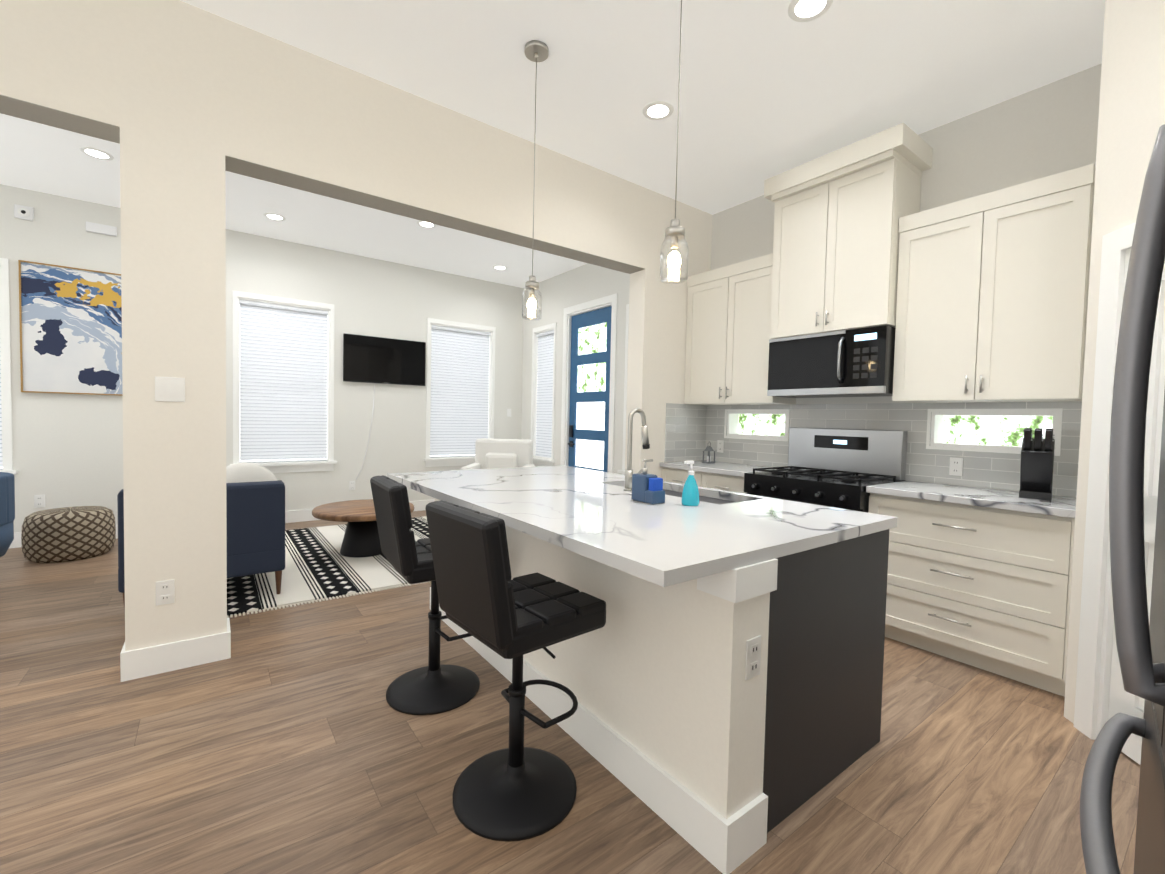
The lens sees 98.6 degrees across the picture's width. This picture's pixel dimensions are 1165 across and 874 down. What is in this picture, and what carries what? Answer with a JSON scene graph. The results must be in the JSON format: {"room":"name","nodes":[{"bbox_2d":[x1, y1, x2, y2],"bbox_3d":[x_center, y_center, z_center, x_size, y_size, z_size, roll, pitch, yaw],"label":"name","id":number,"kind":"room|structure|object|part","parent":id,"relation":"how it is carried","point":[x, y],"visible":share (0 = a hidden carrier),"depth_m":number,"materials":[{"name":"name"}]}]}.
{"room":"kitchen","nodes":[
{"label":"kitchen","id":0,"kind":"room"},
{"bbox_2d":[0,184,523,532],"bbox_3d":[-3.723,-0.633,5.806,6.820,3.300,0.160,0,3,-37],"label":"wall","id":1,"kind":"structure","parent":0,"point":[67,450],"depth_m":5.95,"materials":[{"name":"white paint"}]},
{"bbox_2d":[0,258,17,473],"bbox_3d":[-5.672,-0.594,4.322,1.084,2.042,0.220,0,3,-37],"label":"window","id":2,"kind":"structure","parent":1,"relation":"attached to","point":[6,400],"depth_m":4.56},
{"bbox_2d":[0,354,2,469],"bbox_3d":[-5.669,-0.614,4.317,0.896,1.834,0.060,0,3,-37],"label":"blinds","id":3,"kind":"object","parent":2,"relation":"attached to","point":[1,461],"depth_m":4.59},
{"bbox_2d":[14,204,33,220],"bbox_3d":[-5.103,-2.051,4.579,0.120,0.120,0.034,0,3,-37],"label":"smoke detector","id":4,"kind":"object","parent":1,"relation":"attached to","point":[24,212],"depth_m":4.57,"materials":[{"name":"white plastic"}]},
{"bbox_2d":[34,495,44,507],"bbox_3d":[-5.120,0.605,4.727,0.072,0.120,0.010,0,3,-37],"label":"outlet","id":5,"kind":"object","parent":1,"relation":"attached to","point":[39,500],"depth_m":4.72,"materials":[{"name":"white plastic"}]},
{"bbox_2d":[18,260,122,395],"bbox_3d":[-4.663,-1.014,4.957,1.220,1.200,0.041,0,3,-37],"label":"picture","id":6,"kind":"object","parent":1,"relation":"attached to","point":[70,319],"visible":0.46,"depth_m":4.78,"materials":[{"name":"multicoloured paper"}]},
{"bbox_2d":[86,222,116,236],"bbox_3d":[-4.694,-2.028,4.890,0.220,0.090,0.026,0,3,-37],"label":"smoke detector","id":7,"kind":"object","parent":1,"relation":"attached to","point":[90,227],"depth_m":4.88,"materials":[{"name":"white plastic"}]},
{"bbox_2d":[156,579,174,605],"bbox_3d":[-2.078,0.774,2.495,0.072,0.120,0.010,0,3,-37],"label":"outlet","id":8,"kind":"object","parent":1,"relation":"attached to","point":[165,590],"depth_m":2.49,"materials":[{"name":"white plastic"}]},
{"bbox_2d":[155,376,184,401],"bbox_3d":[-2.035,-0.235,2.474,0.115,0.120,0.009,0,3,-37],"label":"switch plate","id":9,"kind":"object","parent":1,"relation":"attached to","point":[169,389],"depth_m":2.47,"materials":[{"name":"white plastic"}]},
{"bbox_2d":[9,499,434,547],"bbox_3d":[-3.642,0.949,5.841,6.660,0.140,0.016,0,3,-37],"label":"baseboard","id":10,"kind":"structure","parent":1,"relation":"attached to","point":[295,515],"depth_m":6.01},
{"bbox_2d":[230,290,336,472],"bbox_3d":[-3.513,-0.604,5.926,1.084,2.042,0.220,0,3,-37],"label":"window","id":11,"kind":"structure","parent":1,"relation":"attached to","point":[300,466],"depth_m":5.90,"materials":[{"name":"white wood"}]},
{"bbox_3d":[-3.571,-0.628,6.004,0.898,1.837,0.001,0,3,-37],"label":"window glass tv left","id":12,"kind":"part","parent":11,"relation":"part of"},
{"bbox_2d":[239,299,327,462],"bbox_3d":[-3.510,-0.624,5.922,0.896,1.834,0.060,0,3,-37],"label":"window blinds","id":13,"kind":"object","parent":11,"relation":"attached to","point":[283,381],"visible":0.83,"depth_m":5.90,"materials":[{"name":"white plastic"}]},
{"bbox_2d":[349,481,354,489],"bbox_3d":[-2.922,0.616,6.362,0.072,0.120,0.010,0,3,-37],"label":"outlet","id":14,"kind":"object","parent":1,"relation":"attached to","point":[351,483],"depth_m":6.36,"materials":[{"name":"white plastic"}]},
{"bbox_2d":[343,333,425,385],"bbox_3d":[-2.558,-0.988,6.520,1.025,0.590,0.047,0,3,-37],"label":"wall-mounted tv","id":15,"kind":"object","parent":1,"relation":"attached to","point":[369,359],"visible":1,"depth_m":6.48,"materials":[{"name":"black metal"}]},
{"bbox_2d":[356,383,374,478],"bbox_3d":[-2.782,-0.076,6.422,0.226,1.237,0.010,0,3,-37],"label":"cord","id":16,"kind":"object","parent":15,"relation":"hanging from","point":[370,429],"visible":1,"depth_m":6.46,"materials":[{"name":"white plastic"}]},
{"bbox_2d":[423,318,495,466],"bbox_3d":[-1.764,-0.612,7.227,1.084,2.042,0.220,0,3,-37],"label":"window","id":17,"kind":"structure","parent":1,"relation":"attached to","point":[448,461],"depth_m":7.12,"materials":[{"name":"white wood"}]},
{"bbox_3d":[-1.822,-0.636,7.305,0.898,1.837,0.001,0,3,-37],"label":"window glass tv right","id":18,"kind":"part","parent":17,"relation":"part of","materials":[{"name":"glass"}]},
{"bbox_2d":[430,325,490,457],"bbox_3d":[-1.760,-0.632,7.222,0.896,1.834,0.060,0,3,-37],"label":"window blinds","id":19,"kind":"object","parent":17,"relation":"attached to","point":[459,416],"visible":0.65,"depth_m":7.20,"materials":[{"name":"white fabric"}]},
{"bbox_2d":[507,409,510,416],"bbox_3d":[-1.118,-0.372,7.651,0.072,0.120,0.009,0,3,-37],"label":"switch plate","id":20,"kind":"object","parent":1,"relation":"attached to","point":[508,410],"depth_m":7.65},
{"bbox_2d":[0,95,643,448],"bbox_3d":[-1.519,-0.552,2.976,6.660,3.160,0.202,0,3,-37],"label":"beam","id":21,"kind":"structure","parent":0,"point":[25,110],"depth_m":2.94,"materials":[{"name":"beige paint"}]},
{"bbox_2d":[0,0,711,650],"bbox_3d":[-1.519,-0.482,2.976,6.660,3.300,0.200,0,3,-37],"label":"wall","id":22,"kind":"structure","parent":0,"point":[186,98],"depth_m":2.56,"materials":[{"name":"beige paint"}]},
{"bbox_2d":[120,629,230,681],"bbox_3d":[-2.043,1.104,2.535,0.432,0.140,0.016,0,3,-37],"label":"baseboard","id":23,"kind":"structure","parent":22,"relation":"attached to","point":[154,660],"depth_m":2.52,"materials":[{"name":"white wood"}]},
{"bbox_2d":[124,618,229,648],"bbox_3d":[-2.172,1.095,2.708,0.432,0.140,0.016,0,3,-37],"label":"baseboard","id":24,"kind":"structure","parent":22,"relation":"attached to","point":[228,621],"depth_m":2.74,"materials":[{"name":"white wood"}]},
{"bbox_2d":[0,0,1104,287],"bbox_3d":[-1.248,-2.164,2.602,6.980,0.100,8.120,0,3,-37],"label":"ceiling","id":25,"kind":"structure","parent":0,"point":[770,88],"depth_m":2.93,"materials":[{"name":"white paint"}]},
{"bbox_2d":[79,147,113,159],"bbox_3d":[-3.799,-2.215,3.920,0.200,0.005,0.200,0,3,-37],"label":"recessed light","id":26,"kind":"object","parent":25,"relation":"in","point":[96,153],"visible":1,"depth_m":3.91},
{"bbox_2d":[263,213,285,220],"bbox_3d":[-3.137,-2.243,5.109,0.200,0.005,0.200,0,3,-37],"label":"recessed light","id":27,"kind":"object","parent":25,"relation":"in","point":[274,216],"visible":1,"depth_m":5.10,"materials":[{"name":"white"}]},
{"bbox_2d":[417,221,436,227],"bbox_3d":[-1.621,-2.213,5.215,0.200,0.005,0.200,0,3,-37],"label":"recessed light","id":28,"kind":"object","parent":25,"relation":"in","point":[425,224],"visible":0.81,"depth_m":5.22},
{"bbox_2d":[493,265,506,269],"bbox_3d":[-1.099,-2.254,6.674,0.200,0.005,0.200,0,3,-37],"label":"recessed light","id":29,"kind":"object","parent":25,"relation":"in","point":[499,267],"visible":0.96,"depth_m":6.66,"materials":[{"name":"white"}]},
{"bbox_2d":[522,40,548,319],"bbox_3d":[-0.264,-1.373,2.733,0.130,1.445,0.130,0,3,-37],"label":"pendant light","id":30,"kind":"object","parent":25,"relation":"hanging from","point":[536,51],"visible":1,"depth_m":2.73,"materials":[{"name":"clear glass"}]},
{"bbox_2d":[642,101,673,119],"bbox_3d":[0.485,-2.094,3.220,0.200,0.005,0.200,0,3,-37],"label":"recessed light","id":31,"kind":"object","parent":25,"relation":"in","point":[657,109],"visible":1,"depth_m":3.21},
{"bbox_2d":[660,0,688,283],"bbox_3d":[0.370,-1.329,1.922,0.130,1.445,0.130,0,3,-37],"label":"pendant light","id":32,"kind":"object","parent":25,"relation":"hanging from","point":[674,232],"visible":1,"depth_m":1.93,"materials":[{"name":"clear glass"}]},
{"bbox_2d":[788,0,832,21],"bbox_3d":[1.083,-2.050,2.383,0.200,0.005,0.200,0,3,-37],"label":"recessed light","id":33,"kind":"object","parent":25,"relation":"in","point":[804,8],"visible":1,"depth_m":2.40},
{"bbox_2d":[0,510,1139,873],"bbox_3d":[-1.324,1.223,2.724,6.980,0.080,8.120,0,3,-37],"label":"floor","id":34,"kind":"structure","parent":0,"point":[286,740],"depth_m":1.88,"materials":[{"name":"brown wood"}]},
{"bbox_2d":[0,472,14,556],"bbox_3d":[-4.586,0.681,3.513,0.809,0.800,0.817,0,3,-37],"label":"armchair","id":35,"kind":"object","parent":34,"relation":"on","point":[7,499],"visible":1,"depth_m":3.68,"materials":[{"name":"fabric"}]},
{"bbox_2d":[21,506,115,562],"bbox_3d":[-4.530,0.844,4.436,0.584,0.410,0.584,0,3,-37],"label":"woven pouf","id":36,"kind":"object","parent":34,"relation":"on","point":[64,534],"visible":1,"depth_m":4.24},
{"bbox_2d":[227,516,429,617],"bbox_3d":[-2.322,1.083,4.687,2.600,0.015,2.544,0,3,-37],"label":"rug","id":37,"kind":"object","parent":34,"relation":"on","point":[318,566],"visible":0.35,"depth_m":3.97,"materials":[{"name":"fabric"}]},
{"bbox_2d":[117,462,284,611],"bbox_3d":[-2.715,0.641,3.636,0.880,0.925,0.870,0,3,-37],"label":"armchair","id":38,"kind":"object","parent":37,"relation":"on","point":[255,504],"visible":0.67,"depth_m":3.45,"materials":[{"name":"fabric"}]},
{"bbox_2d":[312,499,413,557],"bbox_3d":[-2.050,0.867,4.722,0.880,0.425,0.880,0,3,-37],"label":"coffee table","id":39,"kind":"object","parent":37,"relation":"on","point":[361,537],"visible":0.75,"depth_m":4.56,"materials":[{"name":"brown wood"}]},
{"bbox_2d":[370,475,479,714],"bbox_3d":[-0.713,0.701,2.378,0.488,1.016,0.430,0,2,-34],"label":"bar stool","id":40,"kind":"object","parent":34,"relation":"on","point":[434,686],"visible":0.83,"depth_m":2.28,"materials":[{"name":"black leather"}]},
{"bbox_2d":[461,438,534,469],"bbox_3d":[-1.123,0.540,6.801,0.880,1.000,0.820,1,2,1],"label":"armchair","id":41,"kind":"object","parent":34,"relation":"on","point":[500,453],"visible":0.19,"depth_m":7.00,"materials":[{"name":"fabric"}]},
{"bbox_2d":[425,500,605,841],"bbox_3d":[-0.235,0.735,1.736,0.488,1.016,0.430,0,3,-41],"label":"bar stool","id":42,"kind":"object","parent":34,"relation":"on","point":[516,790],"visible":1,"depth_m":1.64,"materials":[{"name":"black leather"}]},
{"bbox_2d":[430,500,896,873],"bbox_3d":[0.115,0.768,2.713,1.040,0.895,2.434,0,3,-37],"label":"kitchen island","id":43,"kind":"object","parent":34,"relation":"on","point":[719,674],"depth_m":1.70,"materials":[{"name":"paint"}]},
{"bbox_2d":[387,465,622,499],"bbox_3d":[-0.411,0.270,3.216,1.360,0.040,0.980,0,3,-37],"label":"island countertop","id":44,"kind":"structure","parent":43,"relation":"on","point":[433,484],"depth_m":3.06,"materials":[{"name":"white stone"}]},
{"bbox_2d":[443,481,762,539],"bbox_3d":[0.144,0.310,2.470,1.360,0.040,0.881,0,3,-37],"label":"island countertop","id":45,"kind":"structure","parent":43,"relation":"on","point":[526,510],"depth_m":2.23,"materials":[{"name":"white stone"}]},
{"bbox_2d":[623,408,649,491],"bbox_3d":[0.319,0.066,2.664,0.169,0.441,0.132,0,3,-37],"label":"faucet","id":46,"kind":"object","parent":45,"relation":"on","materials":[{"name":"silver metal"}]},
{"bbox_2d":[632,459,664,503],"bbox_3d":[0.305,0.201,2.307,0.085,0.194,0.145,0,3,-37],"label":"soap caddy","id":47,"kind":"object","parent":45,"relation":"on","point":[647,488],"visible":0.98,"depth_m":2.27,"materials":[{"name":"blue plastic"}]},
{"bbox_2d":[681,461,698,505],"bbox_3d":[0.486,0.205,2.245,0.080,0.198,0.080,0,3,-37],"label":"soap bottle","id":48,"kind":"object","parent":45,"relation":"on","point":[690,494],"visible":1,"depth_m":2.22,"materials":[{"name":"teal plastic"}]},
{"bbox_2d":[663,488,734,503],"bbox_3d":[0.498,0.437,2.740,0.374,0.242,0.905,0,3,-37],"label":"sink","id":49,"kind":"object","parent":45,"relation":"in","point":[670,491],"depth_m":2.73,"materials":[{"name":"silver metal"}]},
{"bbox_2d":[661,467,745,492],"bbox_3d":[1.224,0.733,4.370,0.596,0.896,0.928,0,3,-37],"label":"base cabinet","id":50,"kind":"object","parent":34,"relation":"on","point":[703,479],"depth_m":4.13,"materials":[{"name":"white wood"}]},
{"bbox_2d":[660,460,1075,517],"bbox_3d":[1.757,0.304,3.615,0.624,0.040,2.725,0,3,-37],"label":"countertop","id":51,"kind":"structure","parent":50,"relation":"on","point":[1061,506],"depth_m":2.88,"materials":[{"name":"stone"}]},
{"bbox_2d":[702,441,714,463],"bbox_3d":[1.146,0.138,4.541,0.116,0.196,0.116,0,3,-37],"label":"lantern","id":52,"kind":"object","parent":51,"relation":"on","point":[708,448],"visible":1,"depth_m":4.53,"materials":[{"name":"metal"}]},
{"bbox_2d":[1019,428,1054,500],"bbox_3d":[2.468,0.142,2.720,0.130,0.379,0.326,3,3,43],"label":"knife block","id":53,"kind":"object","parent":51,"relation":"on","point":[1036,466],"visible":1,"depth_m":2.66,"materials":[{"name":"black plastic"}]},
{"bbox_2d":[744,427,906,512],"bbox_3d":[1.694,0.579,3.600,0.706,1.280,0.836,0,3,-37],"label":"range","id":54,"kind":"object","parent":34,"relation":"on","point":[837,468],"visible":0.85,"depth_m":3.56,"materials":[{"name":"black metal"}]},
{"bbox_2d":[868,493,1074,696],"bbox_3d":[2.293,0.809,2.932,0.596,0.896,0.948,0,3,-37],"label":"base cabinet","id":55,"kind":"object","parent":34,"relation":"on","point":[986,589],"depth_m":2.67,"materials":[{"name":"white wood"}]},
{"bbox_2d":[1080,124,1164,873],"bbox_3d":[1.182,0.416,0.571,0.910,1.800,0.854,-1,3,-44],"label":"refrigerator","id":56,"kind":"object","parent":34,"relation":"on","point":[1140,642],"visible":1,"depth_m":0.80,"materials":[{"name":"black metal"}]},
{"bbox_2d":[521,63,1101,496],"bbox_3d":[1.451,-0.477,4.697,0.160,3.300,8.120,0,3,-37],"label":"wall","id":57,"kind":"structure","parent":0,"point":[1045,131],"depth_m":3.27,"materials":[{"name":"beige paint"}]},
{"bbox_2d":[531,323,556,465],"bbox_3d":[-0.529,-0.587,7.310,0.220,2.042,0.684,0,3,-37],"label":"window","id":58,"kind":"structure","parent":57,"relation":"in","point":[541,461],"depth_m":7.46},
{"bbox_2d":[535,330,553,457],"bbox_3d":[-0.533,-0.616,7.306,0.060,1.816,0.496,0,3,-37],"label":"window blinds","id":59,"kind":"object","parent":58,"relation":"attached to","point":[545,350],"visible":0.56,"depth_m":7.32,"materials":[{"name":"white plastic"}]},
{"bbox_2d":[560,293,617,472],"bbox_3d":[0.112,-0.324,6.479,0.185,2.805,1.110,0,3,-37],"label":"door","id":60,"kind":"structure","parent":57,"relation":"attached to","point":[588,381],"depth_m":6.46,"materials":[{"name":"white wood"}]},
{"bbox_2d":[617,304,628,474],"bbox_3d":[0.723,-0.498,5.627,0.220,2.042,0.684,0,3,-37],"label":"door frame","id":61,"kind":"structure","parent":57,"relation":"in","point":[622,471],"depth_m":5.82,"materials":[{"name":"white wood"}]},
{"bbox_2d":[684,255,795,404],"bbox_3d":[1.368,-0.876,4.392,0.326,1.175,0.922,0,3,-37],"label":"upper cabinet","id":62,"kind":"object","parent":57,"relation":"attached to","point":[727,344],"depth_m":4.27,"materials":[{"name":"white wood"}]},
{"bbox_2d":[727,411,786,438],"bbox_3d":[1.601,-0.112,4.498,0.160,0.230,0.610,0,3,-37],"label":"window","id":63,"kind":"structure","parent":57,"relation":"in","point":[732,423],"depth_m":4.58,"materials":[{"name":"white glass"}]},
{"bbox_3d":[1.655,-0.112,4.538,0.001,0.188,0.568,0,3,-37],"label":"kitchen window glass","id":64,"kind":"part","parent":63,"relation":"part of","materials":[{"name":"clear glass"}]},
{"bbox_2d":[768,146,923,341],"bbox_3d":[1.873,-1.279,3.634,0.416,1.082,0.840,0,3,-37],"label":"upper cabinet","id":65,"kind":"object","parent":57,"relation":"attached to","point":[834,259],"depth_m":3.43,"materials":[{"name":"white wood"}]},
{"bbox_2d":[767,325,895,397],"bbox_3d":[1.832,-0.517,3.644,0.476,0.432,0.836,0,3,-37],"label":"over-the-range microwave","id":66,"kind":"object","parent":65,"relation":"attached to","point":[853,363],"visible":1,"depth_m":3.47,"materials":[{"name":"black metal"}]},
{"bbox_2d":[664,401,1081,496],"bbox_3d":[1.796,0.016,3.633,0.560,0.533,2.740,0,3,-37],"label":"tile backsplash","id":67,"kind":"structure","parent":57,"relation":"attached to","point":[691,431],"depth_m":3.47,"materials":[{"name":"grey tile"}]},
{"bbox_2d":[717,440,723,452],"bbox_3d":[1.304,0.089,4.743,0.010,0.116,0.072,0,3,-37],"label":"outlet","id":68,"kind":"object","parent":67,"relation":"attached to","point":[720,443],"depth_m":4.74,"materials":[{"name":"white plastic"}]},
{"bbox_2d":[949,457,962,475],"bbox_3d":[2.418,0.192,3.244,0.010,0.116,0.072,0,3,-37],"label":"outlet","id":69,"kind":"object","parent":67,"relation":"attached to","point":[956,467],"depth_m":3.24,"materials":[{"name":"white plastic"}]},
{"bbox_2d":[930,412,1057,451],"bbox_3d":[2.592,-0.041,3.165,0.160,0.230,0.625,0,3,-37],"label":"window","id":70,"kind":"structure","parent":57,"relation":"in","point":[936,428],"depth_m":3.22,"materials":[{"name":"glass"}]},
{"bbox_3d":[2.646,-0.041,3.205,0.001,0.188,0.583,0,3,-37],"label":"kitchen window glass","id":71,"kind":"part","parent":70,"relation":"part of","materials":[{"name":"glass"}]},
{"bbox_2d":[892,163,1095,402],"bbox_3d":[2.416,-0.802,2.983,0.326,1.175,0.876,0,3,-37],"label":"upper cabinet","id":72,"kind":"object","parent":57,"relation":"attached to","point":[982,298],"depth_m":2.82,"materials":[{"name":"white wood"}]},
{"bbox_2d":[1064,0,1164,723],"bbox_3d":[2.614,-0.340,1.609,1.658,3.300,1.450,0,3,-37],"label":"wall","id":73,"kind":"structure","parent":0,"point":[1131,120],"depth_m":2.11,"materials":[{"name":"beige paint"}]},
{"bbox_2d":[1074,222,1164,763],"bbox_3d":[2.180,0.228,1.694,0.163,2.140,0.960,2,2,8],"label":"door frame","id":74,"kind":"structure","parent":73,"relation":"attached to","point":[1102,696],"depth_m":2.09,"materials":[{"name":"white wood"}]}
]}

